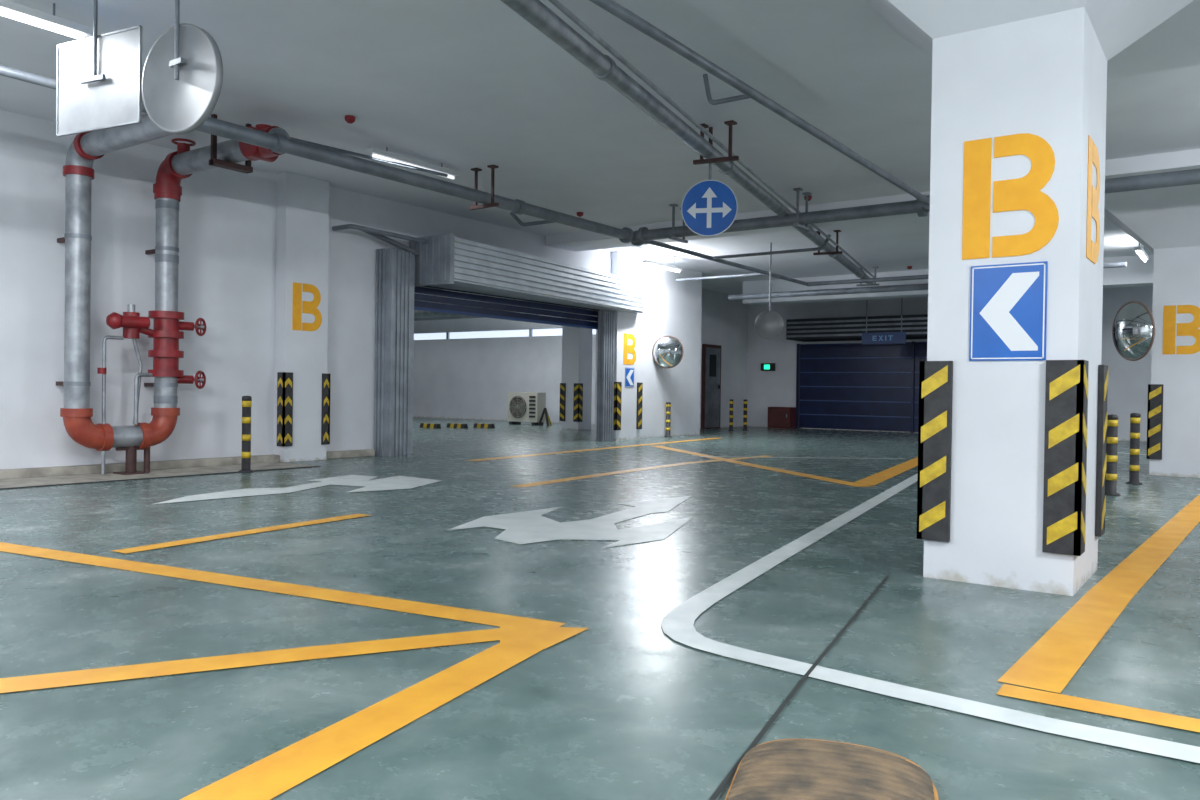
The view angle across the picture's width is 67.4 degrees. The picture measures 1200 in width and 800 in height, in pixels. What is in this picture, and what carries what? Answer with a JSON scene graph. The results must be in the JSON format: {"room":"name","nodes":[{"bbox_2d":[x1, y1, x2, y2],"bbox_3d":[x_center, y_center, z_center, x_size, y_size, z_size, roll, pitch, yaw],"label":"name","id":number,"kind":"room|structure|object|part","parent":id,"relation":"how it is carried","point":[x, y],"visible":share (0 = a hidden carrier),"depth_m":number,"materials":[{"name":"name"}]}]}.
{"room":"parking garage","nodes":[
{"label":"parking garage","id":0,"kind":"room"},
{"bbox_2d":[0,109,747,469],"bbox_3d":[-4.298,-1.002,11.741,1.750,3.450,30.000,1,1,36],"label":"wall","id":1,"kind":"structure","parent":0,"point":[227,264],"depth_m":10.13,"materials":[{"name":"white paint"}]},
{"bbox_2d":[0,449,374,478],"bbox_3d":[-7.684,0.696,5.489,0.140,0.085,15.900,1,1,36],"label":"trim","id":2,"kind":"structure","parent":1,"relation":"attached to","point":[201,462],"depth_m":9.54,"materials":[{"name":"concrete"}]},
{"bbox_2d":[274,172,330,461],"bbox_3d":[-3.627,-0.985,10.978,0.231,3.449,0.672,1,1,36],"label":"pilaster","id":3,"kind":"object","parent":1,"relation":"attached to","point":[302,202],"depth_m":10.86,"materials":[{"name":"white paint"}]},
{"bbox_3d":[-3.760,0.111,10.741,0.131,0.880,0.131,1,1,36],"label":"corner guard","id":4,"kind":"part","parent":3,"relation":"part of","materials":[{"name":"black rubber"}]},
{"bbox_2d":[292,282,321,330],"bbox_3d":[-3.552,-1.123,10.930,0.004,0.570,0.420,1,1,36],"label":"letter","id":5,"kind":"object","parent":3,"relation":"attached to","point":[299,306],"depth_m":10.90,"materials":[{"name":"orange paint"}]},
{"bbox_3d":[-3.430,0.111,11.181,0.111,0.880,0.111,1,1,36],"label":"corner guard","id":6,"kind":"part","parent":3,"relation":"part of","materials":[{"name":"black rubber"}]},
{"bbox_2d":[332,224,644,455],"bbox_3d":[-1.102,-0.746,13.979,0.800,2.983,6.832,1,1,36],"label":"roller shutter","id":7,"kind":"object","parent":1,"relation":"attached to","point":[448,261],"visible":1,"depth_m":12.31,"materials":[{"name":"metal"}]},
{"bbox_2d":[414,286,600,329],"bbox_3d":[-1.500,-1.499,14.345,0.080,0.430,5.100,1,1,36],"label":"roller shutter","id":8,"kind":"object","parent":1,"relation":"hanging from","point":[421,305],"visible":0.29,"depth_m":14.21,"materials":[{"name":"blue metal"}]},
{"bbox_2d":[611,251,642,440],"bbox_3d":[0.496,-0.984,16.728,0.181,3.449,0.862,1,1,36],"label":"pilaster","id":9,"kind":"object","parent":1,"relation":"attached to","point":[623,264],"depth_m":16.63,"materials":[{"name":"white paint"}]},
{"bbox_3d":[0.284,0.110,16.445,0.156,0.880,0.156,1,1,36],"label":"corner guard","id":10,"kind":"part","parent":9,"relation":"part of","materials":[{"name":"black rubber"}]},
{"bbox_2d":[623,333,635,364],"bbox_3d":[0.557,-0.944,16.708,0.004,0.570,0.420,1,1,36],"label":"letter","id":11,"kind":"object","parent":9,"relation":"attached to","point":[626,336],"depth_m":16.69,"materials":[{"name":"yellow paint"}]},
{"bbox_2d":[625,368,633,386],"bbox_3d":[0.551,-0.419,16.712,0.008,0.360,0.300,1,1,36],"label":"chevron sign","id":12,"kind":"object","parent":9,"relation":"attached to","point":[629,372],"visible":1,"depth_m":16.70,"materials":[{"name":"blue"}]},
{"bbox_3d":[0.697,0.111,17.018,0.156,0.880,0.156,1,1,36],"label":"corner guard","id":13,"kind":"part","parent":9,"relation":"part of","materials":[{"name":"black rubber"}]},
{"bbox_2d":[652,335,683,367],"bbox_3d":[1.335,-0.942,17.670,0.560,0.646,0.347,1,1,18],"label":"convex mirror","id":14,"kind":"object","parent":1,"relation":"attached to","point":[667,351],"visible":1,"depth_m":17.59,"materials":[{"name":"silver glass"}]},
{"bbox_2d":[701,344,720,428],"bbox_3d":[2.822,-0.335,22.572,0.129,2.100,0.900,1,1,36],"label":"door","id":15,"kind":"structure","parent":1,"relation":"in","point":[711,354],"depth_m":22.48,"materials":[{"name":"grey metal"}]},
{"bbox_2d":[413,315,595,423],"bbox_3d":[-4.012,-1.151,27.077,15.750,3.450,0.200,1,1,36],"label":"wall","id":16,"kind":"structure","parent":0,"point":[465,378],"depth_m":26.54,"materials":[{"name":"white paint"}]},
{"bbox_2d":[414,328,595,339],"bbox_3d":[-4.004,-1.945,27.023,15.400,0.200,0.120,1,1,36],"label":"window","id":17,"kind":"structure","parent":16,"relation":"in","point":[531,332],"depth_m":26.43,"materials":[{"name":"white"}]},
{"bbox_2d":[0,417,1199,799],"bbox_3d":[-3.092,0.846,11.116,36.000,0.200,30.400,1,1,36],"label":"floor","id":18,"kind":"structure","parent":0,"point":[618,708],"depth_m":3.40,"materials":[{"name":"green concrete"}]},
{"bbox_2d":[0,462,320,489],"bbox_3d":[-7.715,0.743,4.586,0.850,0.008,14.400,1,1,36],"label":"gutter","id":19,"kind":"object","parent":18,"relation":"on","point":[16,483],"visible":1,"depth_m":8.80,"materials":[{"name":"concrete"}]},
{"bbox_2d":[56,114,289,474],"bbox_3d":[-4.036,-0.932,8.621,2.329,3.368,1.424,1,1,36],"label":"pipe","id":20,"kind":"object","parent":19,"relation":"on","point":[87,147],"visible":0.96,"depth_m":8.75,"materials":[{"name":"metal"}]},
{"bbox_2d":[238,396,253,472],"bbox_3d":[-3.704,0.355,9.427,0.153,0.800,0.153,1,1,36],"label":"bollard","id":21,"kind":"object","parent":18,"relation":"on","point":[246,400],"visible":1,"depth_m":9.39,"materials":[{"name":"black plastic"}]},
{"bbox_2d":[154,475,441,503],"bbox_3d":[-2.647,0.780,7.939,1.404,0.001,2.794,1,1,36],"label":"direction arrow marking","id":22,"kind":"object","parent":18,"relation":"on","point":[396,482],"visible":1,"depth_m":8.20,"materials":[{"name":"white paint"}]},
{"bbox_2d":[420,423,440,427],"bbox_3d":[-3.892,0.590,20.640,0.560,0.100,0.140,1,1,36],"label":"wheel stop","id":23,"kind":"object","parent":18,"relation":"on","point":[422,425],"visible":0.96,"depth_m":20.59,"materials":[{"name":"black rubber"}]},
{"bbox_2d":[446,423,467,427],"bbox_3d":[-3.307,0.597,20.840,0.560,0.100,0.140,1,1,36],"label":"wheel stop","id":24,"kind":"object","parent":18,"relation":"on","point":[449,425],"visible":0.93,"depth_m":20.79,"materials":[{"name":"black rubber"}]},
{"bbox_2d":[0,438,917,799],"bbox_3d":[0.707,0.809,9.742,7.005,0.002,15.193,1,1,36],"label":"lane marking","id":25,"kind":"object","parent":18,"relation":"on","point":[520,638],"visible":0.98,"depth_m":2.98,"materials":[{"name":"paint"}]},
{"bbox_2d":[473,423,494,427],"bbox_3d":[-2.710,0.603,21.043,0.560,0.100,0.140,1,1,36],"label":"wheel stop","id":26,"kind":"object","parent":18,"relation":"on","point":[476,425],"visible":0.93,"depth_m":20.99,"materials":[{"name":"black rubber"}]},
{"bbox_2d":[508,392,545,425],"bbox_3d":[-1.909,0.222,23.262,1.000,0.840,0.371,1,1,36],"label":"air conditioner","id":27,"kind":"object","parent":18,"relation":"on","point":[522,406],"visible":1,"depth_m":23.07,"materials":[{"name":"beige metal"}]},
{"bbox_2d":[538,407,551,425],"bbox_3d":[-1.343,0.428,22.909,0.357,0.484,0.354,1,1,36],"label":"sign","id":28,"kind":"object","parent":18,"relation":"on","point":[548,422],"visible":0.88,"depth_m":22.78,"materials":[{"name":"black plastic"}]},
{"bbox_2d":[448,496,692,547],"bbox_3d":[0.205,0.834,6.492,1.494,0.001,2.839,1,1,36],"label":"direction arrow marking","id":29,"kind":"object","parent":18,"relation":"on","point":[524,527],"visible":1,"depth_m":5.94,"materials":[{"name":"white paint"}]},
{"bbox_2d":[561,309,592,429],"bbox_3d":[-0.532,-1.041,20.924,0.500,3.450,0.500,1,1,36],"label":"pillar","id":30,"kind":"structure","parent":18,"relation":"on","point":[576,342],"depth_m":20.76,"materials":[{"name":"white paint"}]},
{"bbox_2d":[559,383,565,420],"bbox_3d":[-0.831,0.051,20.890,0.156,0.880,0.156,1,1,36],"label":"guard","id":31,"kind":"object","parent":30,"relation":"attached to","point":[562,385],"visible":1,"depth_m":20.82,"materials":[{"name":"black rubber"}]},
{"bbox_2d":[573,383,582,421],"bbox_3d":[-0.501,0.058,20.652,0.156,0.880,0.156,1,1,36],"label":"guard","id":32,"kind":"object","parent":30,"relation":"attached to","point":[578,387],"visible":1,"depth_m":20.60,"materials":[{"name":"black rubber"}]},
{"bbox_2d":[664,402,671,436],"bbox_3d":[1.365,0.390,17.997,0.153,0.700,0.153,1,1,36],"label":"bollard","id":33,"kind":"object","parent":18,"relation":"on","point":[668,404],"visible":0.99,"depth_m":17.96,"materials":[{"name":"black rubber"}]},
{"bbox_2d":[728,399,733,430],"bbox_3d":[3.098,0.357,21.245,0.153,0.750,0.153,1,1,36],"label":"bollard","id":34,"kind":"object","parent":18,"relation":"on","point":[730,400],"visible":0.98,"depth_m":21.21,"materials":[{"name":"black rubber"}]},
{"bbox_2d":[742,399,747,430],"bbox_3d":[3.492,0.358,21.640,0.153,0.750,0.153,1,1,36],"label":"bollard","id":35,"kind":"object","parent":18,"relation":"on","point":[744,400],"visible":1,"depth_m":21.60,"materials":[{"name":"black plastic"}]},
{"bbox_2d":[767,407,795,428],"bbox_3d":[4.723,0.458,23.444,0.620,0.550,0.420,1,1,36],"label":"box","id":36,"kind":"object","parent":18,"relation":"on","point":[778,417],"visible":1,"depth_m":23.28,"materials":[{"name":"red metal"}]},
{"bbox_2d":[709,576,888,799],"bbox_3d":[0.748,0.874,3.023,0.591,0.001,3.113,1,1,36],"label":"expansion joint","id":37,"kind":"object","parent":18,"relation":"on","point":[732,772],"visible":1,"depth_m":2.61,"materials":[{"name":"grey"}]},
{"bbox_2d":[725,739,938,799],"bbox_3d":[0.441,0.854,1.763,0.450,0.062,1.000,1,1,18],"label":"bump","id":38,"kind":"object","parent":18,"relation":"on","point":[781,769],"visible":1,"depth_m":2.00},
{"bbox_2d":[661,453,1199,762],"bbox_3d":[2.965,0.840,9.715,5.582,0.001,14.622,1,1,30],"label":"white floor line","id":39,"kind":"object","parent":18,"relation":"on","point":[678,624],"visible":0.92,"depth_m":2.92,"materials":[{"name":"paint"}]},
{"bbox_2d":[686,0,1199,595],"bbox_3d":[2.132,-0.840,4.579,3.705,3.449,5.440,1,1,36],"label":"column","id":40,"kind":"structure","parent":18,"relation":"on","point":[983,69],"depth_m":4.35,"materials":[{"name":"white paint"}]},
{"bbox_2d":[916,361,952,541],"bbox_3d":[1.678,0.249,4.471,0.156,0.880,0.156,1,1,36],"label":"guard","id":41,"kind":"object","parent":40,"relation":"attached to","point":[935,377],"visible":1,"depth_m":4.40,"materials":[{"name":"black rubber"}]},
{"bbox_2d":[969,261,1047,360],"bbox_3d":[1.917,-0.413,4.234,0.335,0.455,0.008,1,1,36],"label":"chevron sign","id":42,"kind":"object","parent":40,"relation":"attached to","point":[1008,302],"visible":1,"depth_m":4.23,"materials":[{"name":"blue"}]},
{"bbox_2d":[962,133,1058,259],"bbox_3d":[1.927,-0.960,4.230,0.420,0.570,0.004,1,1,36],"label":"letter","id":43,"kind":"object","parent":40,"relation":"attached to","point":[1024,193],"depth_m":4.24,"materials":[{"name":"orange paint"}]},
{"bbox_2d":[1042,360,1088,555],"bbox_3d":[2.141,0.259,4.136,0.156,0.880,0.156,1,1,36],"label":"guard","id":44,"kind":"object","parent":40,"relation":"attached to","point":[1066,389],"visible":1,"depth_m":4.07,"materials":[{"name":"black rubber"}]},
{"bbox_2d":[1086,135,1099,263],"bbox_3d":[2.405,-0.955,4.382,0.004,0.570,0.420,1,1,36],"label":"letter","id":45,"kind":"object","parent":40,"relation":"attached to","point":[1092,249],"depth_m":4.33,"materials":[{"name":"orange paint"}]},
{"bbox_2d":[1095,365,1107,536],"bbox_3d":[2.555,0.259,4.709,0.156,0.880,0.156,1,1,36],"label":"guard","id":46,"kind":"object","parent":40,"relation":"attached to","point":[1102,369],"visible":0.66,"depth_m":4.61,"materials":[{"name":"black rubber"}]},
{"bbox_2d":[997,494,1199,731],"bbox_3d":[4.595,0.895,6.623,0.987,0.001,10.325,1,1,36],"label":"lane marking","id":47,"kind":"object","parent":18,"relation":"on","point":[1054,659],"visible":1,"depth_m":3.38,"materials":[{"name":"paint"}]},
{"bbox_2d":[1106,414,1119,495],"bbox_3d":[4.756,0.508,8.364,0.153,0.750,0.153,1,1,36],"label":"bollard","id":48,"kind":"object","parent":18,"relation":"on","point":[1112,420],"visible":0.88,"depth_m":8.33,"materials":[{"name":"black plastic"}]},
{"bbox_2d":[1126,413,1141,484],"bbox_3d":[5.627,0.509,9.472,0.153,0.750,0.153,1,1,36],"label":"bollard","id":49,"kind":"object","parent":18,"relation":"on","point":[1134,452],"visible":1,"depth_m":9.43,"materials":[{"name":"black plastic"}]},
{"bbox_2d":[1104,149,1199,477],"bbox_3d":[6.991,-0.833,10.678,3.140,3.449,3.540,1,1,36],"label":"column","id":50,"kind":"structure","parent":18,"relation":"on","point":[1166,220],"depth_m":10.40,"materials":[{"name":"white paint"}]},
{"bbox_2d":[1112,301,1154,360],"bbox_3d":[6.156,-0.788,10.394,0.426,0.687,0.816,1,1,31],"label":"convex mirror","id":51,"kind":"object","parent":50,"relation":"attached to","point":[1133,328],"visible":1,"depth_m":10.16,"materials":[{"name":"silver glass"}]},
{"bbox_2d":[1146,384,1162,459],"bbox_3d":[6.553,0.256,10.621,0.156,0.880,0.156,1,1,36],"label":"guard","id":52,"kind":"object","parent":50,"relation":"attached to","point":[1155,391],"visible":1,"depth_m":10.56,"materials":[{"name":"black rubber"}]},
{"bbox_2d":[1163,305,1199,353],"bbox_3d":[6.760,-0.814,10.410,0.420,0.570,0.004,1,1,36],"label":"letter","id":53,"kind":"object","parent":50,"relation":"attached to","point":[1169,312],"depth_m":10.44,"materials":[{"name":"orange paint"}]},
{"bbox_2d":[0,0,1199,304],"bbox_3d":[-3.041,-2.803,11.079,36.000,0.200,30.400,1,1,36],"label":"ceiling","id":54,"kind":"structure","parent":0,"point":[461,85],"depth_m":8.24,"materials":[{"name":"grey paint"}]},
{"bbox_2d":[0,0,92,38],"bbox_3d":[-3.898,-2.567,5.715,0.100,0.187,1.250,1,1,36],"label":"fluorescent light fixture","id":55,"kind":"object","parent":54,"relation":"attached to","point":[9,9],"visible":0.86,"depth_m":5.97,"materials":[{"name":"white plastic"}]},
{"bbox_2d":[56,0,142,136],"bbox_3d":[-3.223,-2.192,5.746,0.801,0.919,0.098,1,1,23],"label":"rectangular sign","id":56,"kind":"object","parent":54,"relation":"hanging from","point":[99,77],"visible":1,"depth_m":5.74,"materials":[{"name":"metal"}]},
{"bbox_2d":[142,0,222,134],"bbox_3d":[-2.377,-2.071,5.064,0.610,1.124,0.104,1,1,25],"label":"convex mirror","id":57,"kind":"object","parent":54,"relation":"hanging from","point":[182,76],"visible":1,"depth_m":5.07,"materials":[{"name":"metal"}]},
{"bbox_2d":[209,114,252,173],"bbox_3d":[-3.530,-2.450,8.620,0.100,0.469,0.400,1,1,36],"label":"hanger","id":58,"kind":"object","parent":54,"relation":"hanging from","point":[213,161],"visible":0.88,"depth_m":8.53,"materials":[{"name":"grey metal"}]},
{"bbox_2d":[345,115,355,123],"bbox_3d":[-2.354,-2.637,8.474,0.100,0.060,0.100,1,1,36],"label":"detector","id":59,"kind":"object","parent":54,"relation":"attached to","point":[350,119],"visible":1,"depth_m":8.44,"materials":[{"name":"red paint"}]},
{"bbox_2d":[367,147,458,179],"bbox_3d":[-2.022,-2.602,9.850,0.100,0.147,1.250,1,1,36],"label":"fluorescent light fixture","id":60,"kind":"object","parent":54,"relation":"attached to","point":[377,153],"visible":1,"depth_m":9.71,"materials":[{"name":"white plastic"}]},
{"bbox_2d":[469,165,498,209],"bbox_3d":[-1.329,-2.439,10.336,0.420,0.464,0.090,1,1,36],"label":"hanger","id":61,"kind":"object","parent":54,"relation":"hanging from","point":[492,204],"visible":1,"depth_m":10.27,"materials":[{"name":"grey metal"}]},
{"bbox_2d":[642,250,682,271],"bbox_3d":[1.158,-2.554,16.558,0.100,0.287,1.250,1,1,36],"label":"fluorescent light fixture","id":62,"kind":"object","parent":54,"relation":"attached to","point":[674,268],"visible":1,"depth_m":16.48,"materials":[{"name":"white plastic"}]},
{"bbox_2d":[669,204,687,242],"bbox_3d":[1.081,-2.420,12.357,0.090,0.474,0.440,1,1,36],"label":"hanger","id":63,"kind":"object","parent":54,"relation":"hanging from","point":[673,206],"visible":0.76,"depth_m":12.24,"materials":[{"name":"grey metal"}]},
{"bbox_2d":[0,0,1199,299],"bbox_3d":[2.505,-2.200,3.804,17.870,0.514,24.900,1,1,36],"label":"pipe","id":64,"kind":"object","parent":63,"relation":"hanging from","point":[278,143],"visible":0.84,"depth_m":9.46,"materials":[{"name":"grey metal"}]},
{"bbox_2d":[681,127,737,235],"bbox_3d":[1.057,-2.096,8.652,0.540,1.049,0.051,1,1,14],"label":"sign","id":65,"kind":"object","parent":54,"relation":"hanging from","point":[709,207],"visible":0.92,"depth_m":8.63,"materials":[{"name":"blue metal"}]},
{"bbox_2d":[693,120,738,164],"bbox_3d":[1.101,-2.437,8.531,0.440,0.364,0.106,1,1,25],"label":"hanger","id":66,"kind":"object","parent":54,"relation":"hanging from","point":[730,123],"visible":0.84,"depth_m":8.47,"materials":[{"name":"grey metal"}]},
{"bbox_2d":[501,0,875,283],"bbox_3d":[0.680,-2.368,7.712,0.257,0.164,23.390,1,1,25],"label":"ceiling pipe","id":67,"kind":"object","parent":66,"relation":"hanging from","point":[535,12],"visible":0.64,"depth_m":6.92,"materials":[{"name":"metal"}]},
{"bbox_2d":[546,191,929,251],"bbox_3d":[6.719,-2.474,9.827,18.200,0.159,0.800,1,1,36],"label":"beam","id":68,"kind":"structure","parent":54,"relation":"attached to","point":[583,240],"depth_m":13.33,"materials":[{"name":"grey paint"}]},
{"bbox_2d":[755,243,783,338],"bbox_3d":[2.865,-1.843,15.208,0.483,1.635,0.071,1,1,9],"label":"round sign","id":69,"kind":"object","parent":54,"relation":"hanging from","point":[769,324],"visible":1,"depth_m":15.18,"materials":[{"name":"metal"}]},
{"bbox_2d":[793,188,811,230],"bbox_3d":[2.540,-2.389,11.303,0.090,0.474,0.440,1,1,36],"label":"hanger","id":70,"kind":"object","parent":54,"relation":"hanging from","point":[796,224],"visible":1,"depth_m":11.19,"materials":[{"name":"grey metal"}]},
{"bbox_2d":[813,230,842,254],"bbox_3d":[3.563,-2.458,14.061,0.440,0.364,0.106,1,1,25],"label":"hanger","id":71,"kind":"object","parent":54,"relation":"hanging from","point":[836,231],"visible":0.77,"depth_m":14.00,"materials":[{"name":"grey metal"}]},
{"bbox_2d":[856,267,878,285],"bbox_3d":[5.372,-2.472,18.035,0.440,0.364,0.106,1,1,25],"label":"hanger","id":72,"kind":"object","parent":54,"relation":"hanging from","point":[860,284],"visible":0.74,"depth_m":17.99,"materials":[{"name":"grey metal"}]},
{"bbox_2d":[862,298,905,343],"bbox_3d":[6.467,-1.971,20.493,1.000,1.383,0.043,1,1,36],"label":"sign","id":73,"kind":"object","parent":54,"relation":"hanging from","point":[879,337],"visible":0.85,"depth_m":20.47,"materials":[{"name":"blue"}]},
{"bbox_2d":[743,254,1153,304],"bbox_3d":[10.787,-2.303,15.462,18.200,0.499,0.500,1,1,36],"label":"beam","id":74,"kind":"structure","parent":54,"relation":"attached to","point":[1137,272],"depth_m":18.72,"materials":[{"name":"grey paint"}]},
{"bbox_2d":[1134,243,1148,261],"bbox_3d":[8.696,-2.428,14.443,0.100,0.287,1.250,1,1,36],"label":"fluorescent light fixture","id":75,"kind":"object","parent":54,"relation":"attached to","point":[1140,251],"visible":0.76,"depth_m":14.27,"materials":[{"name":"white plastic"}]},
{"bbox_2d":[747,286,1152,441],"bbox_3d":[12.070,-0.842,18.606,20.250,3.450,0.300,1,1,36],"label":"wall","id":76,"kind":"structure","parent":0,"point":[1128,381],"depth_m":22.46,"materials":[{"name":"white paint"}]},
{"bbox_2d":[761,363,774,370],"bbox_3d":[4.457,-0.876,23.882,0.400,0.200,0.058,1,1,36],"label":"exit sign","id":77,"kind":"object","parent":76,"relation":"attached to","point":[764,366],"visible":1,"depth_m":23.85,"materials":[{"name":"green plastic"}]},
{"bbox_2d":[786,314,927,341],"bbox_3d":[7.384,-1.707,21.103,6.000,0.500,1.100,1,1,36],"label":"housing","id":78,"kind":"object","parent":76,"relation":"attached to","point":[915,326],"visible":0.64,"depth_m":21.47,"materials":[{"name":"black metal"}]},
{"bbox_2d":[795,341,926,432],"bbox_3d":[7.557,-0.311,21.724,5.960,2.200,0.130,1,1,36],"label":"garage door","id":79,"kind":"structure","parent":76,"relation":"in","point":[825,373],"depth_m":22.48,"materials":[{"name":"blue metal"}]}
]}

